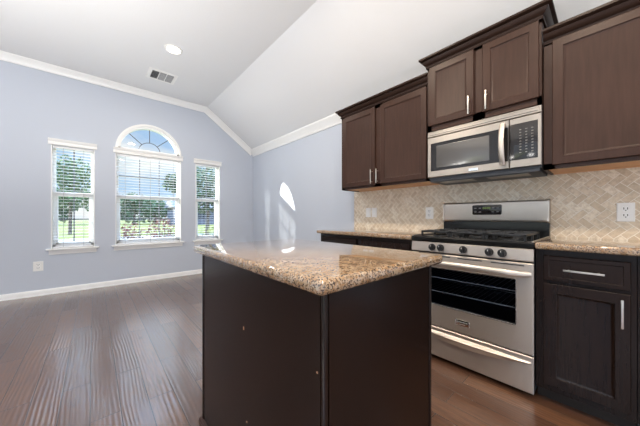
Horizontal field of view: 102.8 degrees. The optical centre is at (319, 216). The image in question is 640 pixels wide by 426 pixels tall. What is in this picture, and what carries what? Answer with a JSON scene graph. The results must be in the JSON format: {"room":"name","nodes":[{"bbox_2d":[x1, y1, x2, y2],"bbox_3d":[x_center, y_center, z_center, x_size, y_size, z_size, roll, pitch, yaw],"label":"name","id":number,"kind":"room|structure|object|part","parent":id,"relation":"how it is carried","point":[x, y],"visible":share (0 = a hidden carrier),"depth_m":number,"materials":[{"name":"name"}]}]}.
{"room":"kitchen","nodes":[
{"label":"kitchen","id":0,"kind":"room"},
{"bbox_2d":[0,60,252,294],"bbox_3d":[-3.378,-0.507,3.912,5.331,3.135,0.160,0,0,-42],"label":"wall","id":1,"kind":"structure","parent":0,"point":[36,105],"depth_m":3.76,"materials":[{"name":"grey paint"}]},
{"bbox_2d":[33,261,42,271],"bbox_3d":[-3.790,0.663,3.434,0.095,0.130,0.009,0,0,-42],"label":"wall outlet","id":2,"kind":"object","parent":1,"relation":"attached to","point":[37,266],"visible":1,"depth_m":3.43,"materials":[{"name":"white plastic"}]},
{"bbox_2d":[45,137,98,254],"bbox_3d":[-3.563,-0.281,3.698,0.550,1.602,0.175,0,0,-42],"label":"window","id":3,"kind":"structure","parent":1,"relation":"in","point":[53,141],"depth_m":3.68,"materials":[{"name":"white plastic"}]},
{"bbox_3d":[-3.543,0.450,3.675,0.550,0.024,0.115,0,0,-42],"label":"sill","id":4,"kind":"part","parent":3,"relation":"part of","materials":[{"name":"white paint"}]},
{"bbox_3d":[-3.521,-1.042,3.651,0.506,0.080,0.040,0,0,-42],"label":"head trim","id":5,"kind":"part","parent":3,"relation":"part of","materials":[{"name":"white paint"}]},
{"bbox_2d":[53,145,92,247],"bbox_3d":[-3.555,-0.282,3.689,0.422,1.432,0.056,0,0,-42],"label":"window blind","id":6,"kind":"object","parent":3,"relation":"attached to","point":[54,146],"visible":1,"depth_m":3.66,"materials":[{"name":"white plastic"}]},
{"bbox_3d":[-3.620,-0.275,3.603,0.004,1.390,0.002,0,0,-42],"label":"ladder cord","id":7,"kind":"part","parent":6,"relation":"part of","materials":[{"name":"white fabric"}]},
{"bbox_3d":[-3.558,0.425,3.692,0.422,0.018,0.042,0,0,-42],"label":"rail","id":8,"kind":"part","parent":6,"relation":"part of","materials":[{"name":"white plastic"}]},
{"bbox_3d":[-3.592,-0.325,3.731,0.390,0.064,0.048,0,0,-42],"label":"meeting rail","id":9,"kind":"part","parent":3,"relation":"part of","materials":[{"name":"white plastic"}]},
{"bbox_3d":[-3.596,0.048,3.735,0.366,0.685,0.035,0,0,-42],"label":"sash","id":10,"kind":"part","parent":3,"relation":"part of","materials":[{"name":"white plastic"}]},
{"bbox_3d":[-3.601,-0.290,3.741,0.450,1.460,0.060,0,0,-42],"label":"frame","id":11,"kind":"part","parent":3,"relation":"part of","materials":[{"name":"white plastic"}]},
{"bbox_2d":[0,269,201,300],"bbox_3d":[-3.383,1.021,3.787,5.156,0.078,0.020,0,0,-42],"label":"baseboard","id":12,"kind":"structure","parent":1,"relation":"attached to","point":[19,295],"depth_m":3.78,"materials":[{"name":"white paint"}]},
{"bbox_2d":[0,50,251,155],"bbox_3d":[-3.360,-1.695,3.771,5.171,0.760,0.075,0,0,-42],"label":"trim","id":13,"kind":"structure","parent":1,"relation":"attached to","point":[4,56],"depth_m":3.94,"materials":[{"name":"white paint"}]},
{"bbox_2d":[111,124,184,250],"bbox_3d":[-2.868,-0.509,4.314,1.019,2.058,0.175,0,0,-42],"label":"window","id":14,"kind":"structure","parent":1,"relation":"in","point":[177,156],"depth_m":4.27,"materials":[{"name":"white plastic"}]},
{"bbox_3d":[-2.906,-0.311,4.357,0.919,1.502,0.060,0,0,-42],"label":"frame","id":15,"kind":"part","parent":14,"relation":"part of","materials":[{"name":"white plastic"}]},
{"bbox_2d":[116,153,179,244],"bbox_3d":[-2.860,-0.282,4.305,0.891,1.432,0.056,0,0,-42],"label":"window blind","id":16,"kind":"object","parent":14,"relation":"attached to","point":[117,154],"visible":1,"depth_m":4.28,"materials":[{"name":"white plastic"}]},
{"bbox_3d":[-2.863,0.425,4.308,0.891,0.018,0.042,0,0,-42],"label":"rail","id":17,"kind":"part","parent":16,"relation":"part of","materials":[{"name":"white plastic"}]},
{"bbox_3d":[-2.846,-0.275,4.289,0.004,1.390,0.002,0,0,-42],"label":"ladder cord","id":18,"kind":"part","parent":16,"relation":"part of","materials":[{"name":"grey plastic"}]},
{"bbox_3d":[-2.848,0.450,4.291,1.019,0.024,0.115,0,0,-42],"label":"sill","id":19,"kind":"part","parent":14,"relation":"part of","materials":[{"name":"white paint"}]},
{"bbox_3d":[-2.897,-0.325,4.346,0.859,0.064,0.048,0,0,-42],"label":"meeting rail","id":20,"kind":"part","parent":14,"relation":"part of","materials":[{"name":"white plastic"}]},
{"bbox_3d":[-2.901,0.048,4.351,0.835,0.685,0.035,0,0,-42],"label":"sash","id":21,"kind":"part","parent":14,"relation":"part of","materials":[{"name":"clear glass"}]},
{"bbox_3d":[-2.849,-1.042,4.293,0.975,0.080,0.110,0,0,-42],"label":"head trim","id":22,"kind":"part","parent":14,"relation":"part of","materials":[{"name":"white paint"}]},
{"bbox_3d":[-2.875,-1.306,4.322,0.927,0.464,0.132,0,0,-42],"label":"arch frame","id":23,"kind":"part","parent":14,"relation":"part of","materials":[{"name":"white paint"}]},
{"bbox_3d":[-2.884,-1.096,4.332,0.879,0.036,0.105,0,0,-42],"label":"arch rail","id":24,"kind":"part","parent":14,"relation":"part of","materials":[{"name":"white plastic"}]},
{"bbox_2d":[192,158,222,244],"bbox_3d":[-2.176,-0.281,4.927,0.548,1.602,0.175,0,0,-42],"label":"window","id":25,"kind":"structure","parent":1,"relation":"in","point":[196,161],"depth_m":4.97,"materials":[{"name":"white plastic"}]},
{"bbox_3d":[-2.204,-0.325,4.959,0.388,0.064,0.048,0,0,-42],"label":"meeting rail","id":26,"kind":"part","parent":25,"relation":"part of","materials":[{"name":"white plastic"}]},
{"bbox_3d":[-2.209,0.048,4.964,0.364,0.685,0.035,0,0,-42],"label":"sash","id":27,"kind":"part","parent":25,"relation":"part of","materials":[{"name":"white plastic"}]},
{"bbox_3d":[-2.214,-0.290,4.970,0.448,1.460,0.060,0,0,-42],"label":"frame","id":28,"kind":"part","parent":25,"relation":"part of","materials":[{"name":"white plastic"}]},
{"bbox_2d":[196,164,218,239],"bbox_3d":[-2.165,-0.282,4.915,0.420,1.432,0.064,0,0,-42],"label":"window blind","id":29,"kind":"object","parent":25,"relation":"attached to","point":[197,165],"visible":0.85,"depth_m":4.94,"materials":[{"name":"white plastic"}]},
{"bbox_3d":[-2.075,-0.275,4.972,0.004,1.390,0.002,0,0,-42],"label":"ladder cord","id":30,"kind":"part","parent":29,"relation":"part of","materials":[{"name":"white fabric"}]},
{"bbox_3d":[-2.156,0.450,4.904,0.548,0.024,0.115,0,0,-42],"label":"sill","id":31,"kind":"part","parent":25,"relation":"part of","materials":[{"name":"white paint"}]},
{"bbox_3d":[-2.134,-1.042,4.880,0.504,0.080,0.040,0,0,-42],"label":"head trim","id":32,"kind":"part","parent":25,"relation":"part of","materials":[{"name":"white paint"}]},
{"bbox_2d":[253,123,353,240],"bbox_3d":[1.292,-0.166,2.539,0.160,2.452,8.088,0,0,-42],"label":"wall","id":33,"kind":"structure","parent":0,"point":[298,192],"depth_m":4.22,"materials":[{"name":"grey paint"}]},
{"bbox_2d":[251,113,341,156],"bbox_3d":[-0.082,-1.367,3.914,0.075,0.139,4.168,0,0,-42],"label":"trim","id":34,"kind":"structure","parent":33,"relation":"attached to","point":[332,120],"depth_m":4.17,"materials":[{"name":"white paint"}]},
{"bbox_2d":[335,72,439,191],"bbox_3d":[0.701,-0.792,2.779,0.385,0.944,1.131,0,0,-42],"label":"upper cabinet","id":35,"kind":"object","parent":33,"relation":"attached to","point":[385,133],"visible":0.89,"depth_m":2.58,"materials":[{"name":"brown wood"}]},
{"bbox_3d":[0.429,-0.749,2.864,0.020,0.814,0.456,0,0,-42],"label":"door","id":36,"kind":"part","parent":35,"relation":"part of","materials":[{"name":"brown wood"}]},
{"bbox_3d":[0.587,-0.426,2.644,0.036,0.148,0.010,0,0,-42],"label":"handle","id":37,"kind":"part","parent":35,"relation":"part of","materials":[{"name":"silver metal"}]},
{"bbox_3d":[0.702,-1.222,2.779,0.384,0.084,1.131,0,0,-42],"label":"crown","id":38,"kind":"part","parent":35,"relation":"part of","materials":[{"name":"brown wood"}]},
{"bbox_3d":[0.745,-0.334,2.781,0.301,0.012,1.043,0,0,-42],"label":"panel","id":39,"kind":"part","parent":35,"relation":"part of","materials":[{"name":"brown wood"}]},
{"bbox_3d":[0.853,-0.324,2.876,0.014,0.008,1.043,0,0,-42],"label":"hanging rail","id":40,"kind":"part","parent":35,"relation":"part of","materials":[{"name":"brown wood"}]},
{"bbox_3d":[0.789,-0.749,2.458,0.020,0.814,0.490,0,0,-42],"label":"door","id":41,"kind":"part","parent":35,"relation":"part of","materials":[{"name":"brown wood"}]},
{"bbox_2d":[418,0,558,132],"bbox_3d":[1.312,-1.057,2.055,0.430,0.634,0.871,0,0,-42],"label":"upper cabinet","id":42,"kind":"object","parent":33,"relation":"attached to","point":[497,69],"visible":0.88,"depth_m":1.86,"materials":[{"name":"brown wood"}]},
{"bbox_3d":[1.062,-1.032,2.081,0.020,0.500,0.344,0,0,-42],"label":"door","id":43,"kind":"part","parent":42,"relation":"part of","materials":[{"name":"brown wood"}]},
{"bbox_3d":[1.137,-0.856,1.956,0.036,0.139,0.010,0,0,-42],"label":"handle","id":44,"kind":"part","parent":42,"relation":"part of","materials":[{"name":"silver metal"}]},
{"bbox_3d":[1.201,-1.026,1.957,0.019,0.572,0.759,0,0,-42],"label":"frame","id":45,"kind":"part","parent":42,"relation":"part of","materials":[{"name":"brown wood"}]},
{"bbox_3d":[1.214,-0.856,1.869,0.036,0.139,0.010,0,0,-42],"label":"handle","id":46,"kind":"part","parent":42,"relation":"part of","materials":[{"name":"silver metal"}]},
{"bbox_2d":[428,105,548,184],"bbox_3d":[1.309,-0.516,2.050,0.442,0.432,0.758,0,0,-42],"label":"microwave oven","id":47,"kind":"object","parent":42,"relation":"attached to","point":[508,146],"visible":1,"depth_m":1.89,"materials":[{"name":"grey metal"}]},
{"bbox_3d":[1.140,-0.511,2.017,0.025,0.342,0.583,0,0,-42],"label":"door","id":48,"kind":"part","parent":47,"relation":"part of","materials":[{"name":"silver metal"}]},
{"bbox_3d":[1.276,-0.514,1.794,0.052,0.295,0.034,0,0,-42],"label":"handle","id":49,"kind":"part","parent":47,"relation":"part of","materials":[{"name":"silver metal"}]},
{"bbox_3d":[1.377,-0.516,1.730,0.003,0.248,0.152,0,0,-42],"label":"touch panel","id":50,"kind":"part","parent":47,"relation":"part of","materials":[{"name":"black glass"}]},
{"bbox_3d":[1.392,-0.511,1.732,0.025,0.342,0.172,0,0,-42],"label":"control panel","id":51,"kind":"part","parent":47,"relation":"part of","materials":[{"name":"silver metal"}]},
{"bbox_3d":[1.312,-1.332,2.056,0.429,0.084,0.871,0,0,-42],"label":"crown","id":52,"kind":"part","parent":42,"relation":"part of","materials":[{"name":"brown wood"}]},
{"bbox_3d":[1.323,-1.032,1.787,0.020,0.500,0.322,0,0,-42],"label":"door","id":53,"kind":"part","parent":42,"relation":"part of","materials":[{"name":"brown wood"}]},
{"bbox_2d":[354,167,639,239],"bbox_3d":[1.335,-0.070,2.362,0.009,0.540,2.665,0,0,-42],"label":"tile backsplash","id":54,"kind":"structure","parent":33,"relation":"attached to","point":[583,204],"depth_m":1.92,"materials":[{"name":"tile"}]},
{"bbox_2d":[366,208,370,216],"bbox_3d":[0.599,-0.055,3.179,0.009,0.114,0.075,0,0,-42],"label":"light switch","id":55,"kind":"object","parent":54,"relation":"attached to","point":[368,210],"visible":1,"depth_m":3.17,"materials":[{"name":"white plastic"}]},
{"bbox_2d":[372,208,376,216],"bbox_3d":[0.659,-0.055,3.112,0.009,0.114,0.075,0,0,-42],"label":"light switch","id":56,"kind":"object","parent":54,"relation":"attached to","point":[374,210],"visible":1,"depth_m":3.10,"materials":[{"name":"white plastic"}]},
{"bbox_2d":[426,207,432,218],"bbox_3d":[1.113,-0.040,2.599,0.009,0.120,0.080,0,0,-42],"label":"wall outlet","id":57,"kind":"object","parent":54,"relation":"attached to","point":[429,210],"visible":1,"depth_m":2.60,"materials":[{"name":"white plastic"}]},
{"bbox_2d":[616,202,634,221],"bbox_3d":[1.963,-0.031,1.640,0.009,0.122,0.077,0,0,-42],"label":"wall outlet","id":58,"kind":"object","parent":54,"relation":"attached to","point":[625,212],"visible":1,"depth_m":1.64,"materials":[{"name":"white plastic"}]},
{"bbox_2d":[621,213,629,217],"bbox_3d":[1.961,-0.010,1.638,0.002,0.032,0.035,0,0,-42],"label":"receptacle","id":59,"kind":"object","parent":58,"relation":"attached to","point":[623,215],"depth_m":1.64,"materials":[{"name":"grey plastic"}]},
{"bbox_2d":[621,206,629,210],"bbox_3d":[1.961,-0.052,1.638,0.002,0.032,0.035,0,0,-42],"label":"receptacle","id":60,"kind":"object","parent":58,"relation":"attached to","point":[623,208],"depth_m":1.64,"materials":[{"name":"grey plastic"}]},
{"bbox_2d":[542,0,639,174],"bbox_3d":[1.796,-0.763,1.543,0.384,0.902,0.640,0,0,-42],"label":"upper cabinet","id":61,"kind":"object","parent":33,"relation":"attached to","point":[592,57],"visible":1,"depth_m":1.52,"materials":[{"name":"brown wood"}]},
{"bbox_3d":[1.796,-1.172,1.543,0.384,0.084,0.640,0,0,-42],"label":"crown","id":62,"kind":"part","parent":61,"relation":"part of","materials":[{"name":"brown wood"}]},
{"bbox_3d":[1.803,-0.326,1.586,0.301,0.012,0.552,0,0,-42],"label":"panel","id":63,"kind":"part","parent":61,"relation":"part of","materials":[{"name":"brown wood"}]},
{"bbox_3d":[1.910,-0.316,1.681,0.014,0.008,0.552,0,0,-42],"label":"hanging rail","id":64,"kind":"part","parent":61,"relation":"part of","materials":[{"name":"brown wood"}]},
{"bbox_2d":[0,0,611,148],"bbox_3d":[-0.703,-1.737,0.772,5.491,0.916,8.408,0,0,-42],"label":"ceiling","id":65,"kind":"structure","parent":0,"point":[269,70],"depth_m":2.87,"materials":[{"name":"white paint"}]},
{"bbox_2d":[146,67,177,84],"bbox_3d":[-2.329,-2.070,3.768,0.360,0.011,0.330,0,0,-42],"label":"ceiling vent","id":66,"kind":"object","parent":65,"relation":"in","point":[152,73],"visible":1,"depth_m":3.76,"materials":[{"name":"white metal"}]},
{"bbox_2d":[164,44,182,54],"bbox_3d":[-1.813,-2.072,3.163,0.204,0.014,0.204,0,0,-42],"label":"recessed light","id":67,"kind":"object","parent":65,"relation":"in","point":[173,49],"visible":1,"depth_m":3.15,"materials":[{"name":"white"}]},
{"bbox_2d":[0,273,617,425],"bbox_3d":[-0.703,1.120,0.772,5.171,0.120,8.088,0,0,-42],"label":"floor","id":68,"kind":"structure","parent":0,"point":[130,354],"depth_m":1.78,"materials":[{"name":"brown wood"}]},
{"bbox_2d":[199,255,430,425],"bbox_3d":[-0.085,0.623,1.165,0.602,0.874,0.964,0,0,-42],"label":"base cabinet","id":69,"kind":"object","parent":68,"relation":"on","point":[275,353],"visible":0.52,"depth_m":0.82,"materials":[{"name":"brown wood"}]},
{"bbox_3d":[-0.600,0.623,1.324,0.015,0.874,0.022,0,0,-42],"label":"corner trim","id":70,"kind":"part","parent":69,"relation":"part of","materials":[{"name":"brown wood"}]},
{"bbox_3d":[-0.088,1.049,1.161,0.592,0.022,0.964,0,0,-42],"label":"shoe moulding","id":71,"kind":"part","parent":69,"relation":"part of","materials":[{"name":"brown wood"}]},
{"bbox_3d":[-0.294,0.623,0.976,0.006,0.874,0.896,0,0,-42],"label":"long panel","id":72,"kind":"part","parent":69,"relation":"part of","materials":[{"name":"brown wood"}]},
{"bbox_2d":[193,239,442,295],"bbox_3d":[-0.086,0.165,1.166,0.650,0.038,1.000,0,0,-42],"label":"countertop","id":73,"kind":"structure","parent":69,"relation":"on","point":[320,268],"depth_m":0.88,"materials":[{"name":"stone"}]},
{"bbox_3d":[0.011,0.623,0.634,0.014,0.874,0.014,0,0,-42],"label":"corner trim","id":74,"kind":"part","parent":69,"relation":"part of","materials":[{"name":"brown wood"}]},
{"bbox_3d":[0.220,0.623,0.816,0.532,0.874,0.006,0,0,-42],"label":"panel","id":75,"kind":"part","parent":69,"relation":"part of","materials":[{"name":"brown wood"}]},
{"bbox_3d":[0.427,0.623,1.002,0.016,0.874,0.015,0,0,-42],"label":"corner trim","id":76,"kind":"part","parent":69,"relation":"part of","materials":[{"name":"brown wood"}]},
{"bbox_2d":[321,233,413,250],"bbox_3d":[0.596,0.623,2.683,0.684,0.874,1.124,0,0,-42],"label":"base cabinet","id":77,"kind":"object","parent":68,"relation":"on","point":[398,244],"visible":0.05,"depth_m":2.38,"materials":[{"name":"brown wood"}]},
{"bbox_3d":[0.190,0.288,2.693,0.020,0.140,0.500,0,0,-42],"label":"drawer","id":78,"kind":"part","parent":77,"relation":"part of","materials":[{"name":"brown wood"}]},
{"bbox_2d":[317,228,428,239],"bbox_3d":[0.588,0.165,2.696,0.665,0.038,1.154,0,0,-42],"label":"countertop","id":79,"kind":"structure","parent":77,"relation":"on","point":[380,233],"depth_m":2.47,"materials":[{"name":"beige stone"}]},
{"bbox_3d":[0.561,0.288,2.274,0.020,0.140,0.510,0,0,-42],"label":"drawer","id":80,"kind":"part","parent":77,"relation":"part of","materials":[{"name":"brown wood"}]},
{"bbox_2d":[412,199,550,394],"bbox_3d":[1.205,0.463,1.957,0.714,1.194,0.760,0,0,-42],"label":"gas range","id":81,"kind":"object","parent":68,"relation":"on","point":[483,287],"visible":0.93,"depth_m":1.78,"materials":[{"name":"grey metal"}]},
{"bbox_3d":[0.834,0.225,1.914,0.034,0.049,0.049,0,0,-42],"label":"knob","id":82,"kind":"part","parent":81,"relation":"part of","materials":[{"name":"black plastic"}]},
{"bbox_3d":[0.875,0.225,1.867,0.034,0.049,0.049,0,0,-42],"label":"knob","id":83,"kind":"part","parent":81,"relation":"part of","materials":[{"name":"black plastic"}]},
{"bbox_3d":[0.976,0.225,1.753,0.034,0.049,0.049,0,0,-42],"label":"knob","id":84,"kind":"part","parent":81,"relation":"part of","materials":[{"name":"black plastic"}]},
{"bbox_3d":[1.002,0.226,1.778,0.042,0.075,0.758,0,0,-42],"label":"control panel","id":85,"kind":"part","parent":81,"relation":"part of","materials":[{"name":"silver metal"}]},
{"bbox_2d":[415,251,534,355],"bbox_3d":[1.191,0.540,1.945,0.677,0.540,0.758,0,0,-42],"label":"oven","id":86,"kind":"object","parent":81,"relation":"in","point":[487,300],"depth_m":1.75,"materials":[{"name":"silver metal"}]},
{"bbox_2d":[412,233,547,248],"bbox_3d":[1.204,0.167,1.957,0.582,0.043,0.758,0,0,-42],"label":"cooktop","id":87,"kind":"object","parent":81,"relation":"in","point":[442,239],"depth_m":1.76,"materials":[{"name":"black metal"}]},
{"bbox_3d":[0.973,0.874,1.754,0.026,0.064,0.735,0,0,-42],"label":"handle","id":88,"kind":"part","parent":81,"relation":"part of","materials":[{"name":"silver metal"}]},
{"bbox_3d":[0.996,0.924,1.772,0.030,0.215,0.758,0,0,-42],"label":"drawer","id":89,"kind":"part","parent":81,"relation":"part of","materials":[{"name":"silver metal"}]},
{"bbox_3d":[1.414,-0.060,2.170,0.005,0.086,0.217,0,0,-42],"label":"display panel","id":90,"kind":"part","parent":81,"relation":"part of","materials":[{"name":"black glass"}]},
{"bbox_3d":[1.079,0.225,1.637,0.034,0.049,0.049,0,0,-42],"label":"knob","id":91,"kind":"part","parent":81,"relation":"part of","materials":[{"name":"black plastic"}]},
{"bbox_3d":[1.125,0.225,1.585,0.034,0.049,0.049,0,0,-42],"label":"knob","id":92,"kind":"part","parent":81,"relation":"part of","materials":[{"name":"black plastic"}]},
{"bbox_3d":[1.244,0.145,1.703,0.104,0.012,0.104,0,0,-42],"label":"burner","id":93,"kind":"part","parent":81,"relation":"part of","materials":[{"name":"black metal"}]},
{"bbox_3d":[1.459,0.146,1.682,0.585,0.010,0.011,0,0,-42],"label":"trim","id":94,"kind":"part","parent":81,"relation":"part of","materials":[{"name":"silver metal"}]},
{"bbox_2d":[536,249,636,425],"bbox_3d":[1.602,0.623,1.547,0.684,0.874,0.371,0,0,-42],"label":"base cabinet","id":95,"kind":"object","parent":68,"relation":"on","point":[586,303],"visible":0.98,"depth_m":1.33,"materials":[{"name":"brown wood"}]},
{"bbox_3d":[1.365,0.288,1.326,0.036,0.010,0.150,0,0,-42],"label":"handle","id":96,"kind":"part","parent":95,"relation":"part of","materials":[{"name":"silver metal"}]},
{"bbox_3d":[1.386,0.288,1.343,0.020,0.140,0.318,0,0,-42],"label":"drawer","id":97,"kind":"part","parent":95,"relation":"part of","materials":[{"name":"brown wood"}]},
{"bbox_3d":[1.386,0.661,1.343,0.020,0.574,0.318,0,0,-42],"label":"door","id":98,"kind":"part","parent":95,"relation":"part of","materials":[{"name":"brown wood"}]},
{"bbox_3d":[1.452,0.467,1.228,0.036,0.137,0.010,0,0,-42],"label":"handle","id":99,"kind":"part","parent":95,"relation":"part of","materials":[{"name":"silver metal"}]},
{"bbox_2d":[636,256,639,425],"bbox_3d":[1.845,0.623,1.272,0.684,0.874,0.358,0,0,-42],"label":"base cabinet","id":100,"kind":"object","parent":68,"relation":"on","point":[638,257],"visible":0.36,"depth_m":1.22,"materials":[{"name":"brown wood"}]},
{"bbox_2d":[535,237,639,255],"bbox_3d":[1.723,0.165,1.414,0.665,0.038,0.732,0,0,-42],"label":"countertop","id":101,"kind":"structure","parent":100,"relation":"on","point":[587,245],"depth_m":1.37,"materials":[{"name":"beige stone"}]},
{"label":"outside","id":102,"kind":"structure","parent":0,"visible":0},
{"bbox_2d":[58,220,212,238],"bbox_3d":[-43.996,1.530,64.753,200.000,0.500,144.712,0,0,-42],"label":"lawn","id":103,"kind":"structure","parent":102,"point":[80,225],"depth_m":28.43,"materials":[{"name":"green plant"}]},
{"bbox_2d":[58,198,77,222],"bbox_3d":[-42.050,-1.647,40.183,6.486,5.964,4.801,0,0,-42],"label":"tree","id":104,"kind":"object","parent":103,"relation":"on","point":[60,211],"visible":0.12,"depth_m":40.80,"materials":[{"name":"green plant"}]},
{"bbox_2d":[56,155,90,234],"bbox_3d":[-18.306,-1.596,18.539,4.749,5.858,3.313,0,0,-42],"label":"tree","id":105,"kind":"object","parent":103,"relation":"on","point":[78,182],"visible":0.48,"depth_m":18.46,"materials":[{"name":"green plant"}]},
{"bbox_2d":[120,222,146,238],"bbox_3d":[-4.540,0.713,6.111,0.779,1.178,0.752,0,0,-42],"label":"shrub","id":106,"kind":"object","parent":103,"relation":"on","point":[125,235],"visible":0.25,"depth_m":6.09,"materials":[{"name":"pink plant"}]},
{"bbox_2d":[120,192,156,224],"bbox_3d":[-30.767,-1.386,42.238,6.688,5.443,4.326,0,0,-42],"label":"tree","id":107,"kind":"object","parent":103,"relation":"on","point":[130,214],"visible":0.73,"depth_m":41.77,"materials":[{"name":"green plant"}]},
{"bbox_2d":[138,200,166,223],"bbox_3d":[-30.816,-1.090,47.514,6.286,4.851,4.573,0,0,-42],"label":"tree","id":108,"kind":"object","parent":103,"relation":"on","point":[155,215],"visible":0.41,"depth_m":47.28,"materials":[{"name":"green plant"}]},
{"bbox_2d":[145,216,175,237],"bbox_3d":[-4.389,0.632,7.080,0.740,1.341,0.771,0,0,-4],"label":"shrub","id":109,"kind":"object","parent":103,"relation":"on","point":[166,222],"visible":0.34,"depth_m":7.04,"materials":[{"name":"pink plant"}]},
{"bbox_2d":[161,167,214,234],"bbox_3d":[-6.303,-0.830,13.624,3.724,4.326,2.368,0,0,-42],"label":"tree","id":110,"kind":"object","parent":103,"relation":"on","point":[209,193],"visible":0.27,"depth_m":13.32,"materials":[{"name":"green plant"}]},
{"bbox_2d":[164,201,212,224],"bbox_3d":[-21.309,-0.980,45.247,9.700,4.520,7.000,0,0,-42],"label":"house","id":111,"kind":"structure","parent":103,"relation":"on","point":[171,210],"depth_m":42.50,"materials":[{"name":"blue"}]},
{"bbox_2d":[198,227,212,235],"bbox_3d":[-4.055,0.802,9.636,1.018,1.004,1.043,0,0,-42],"label":"shrub","id":112,"kind":"object","parent":103,"relation":"on","point":[204,227],"visible":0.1,"depth_m":9.51,"materials":[{"name":"green plant"}]},
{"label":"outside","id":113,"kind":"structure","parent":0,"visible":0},
{"bbox_2d":[58,233,209,241],"bbox_3d":[-3.952,1.284,19.543,200.000,0.032,6.500,0,0,-42],"label":"street","id":114,"kind":"structure","parent":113,"point":[65,240],"depth_m":14.40,"materials":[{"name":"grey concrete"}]}
]}

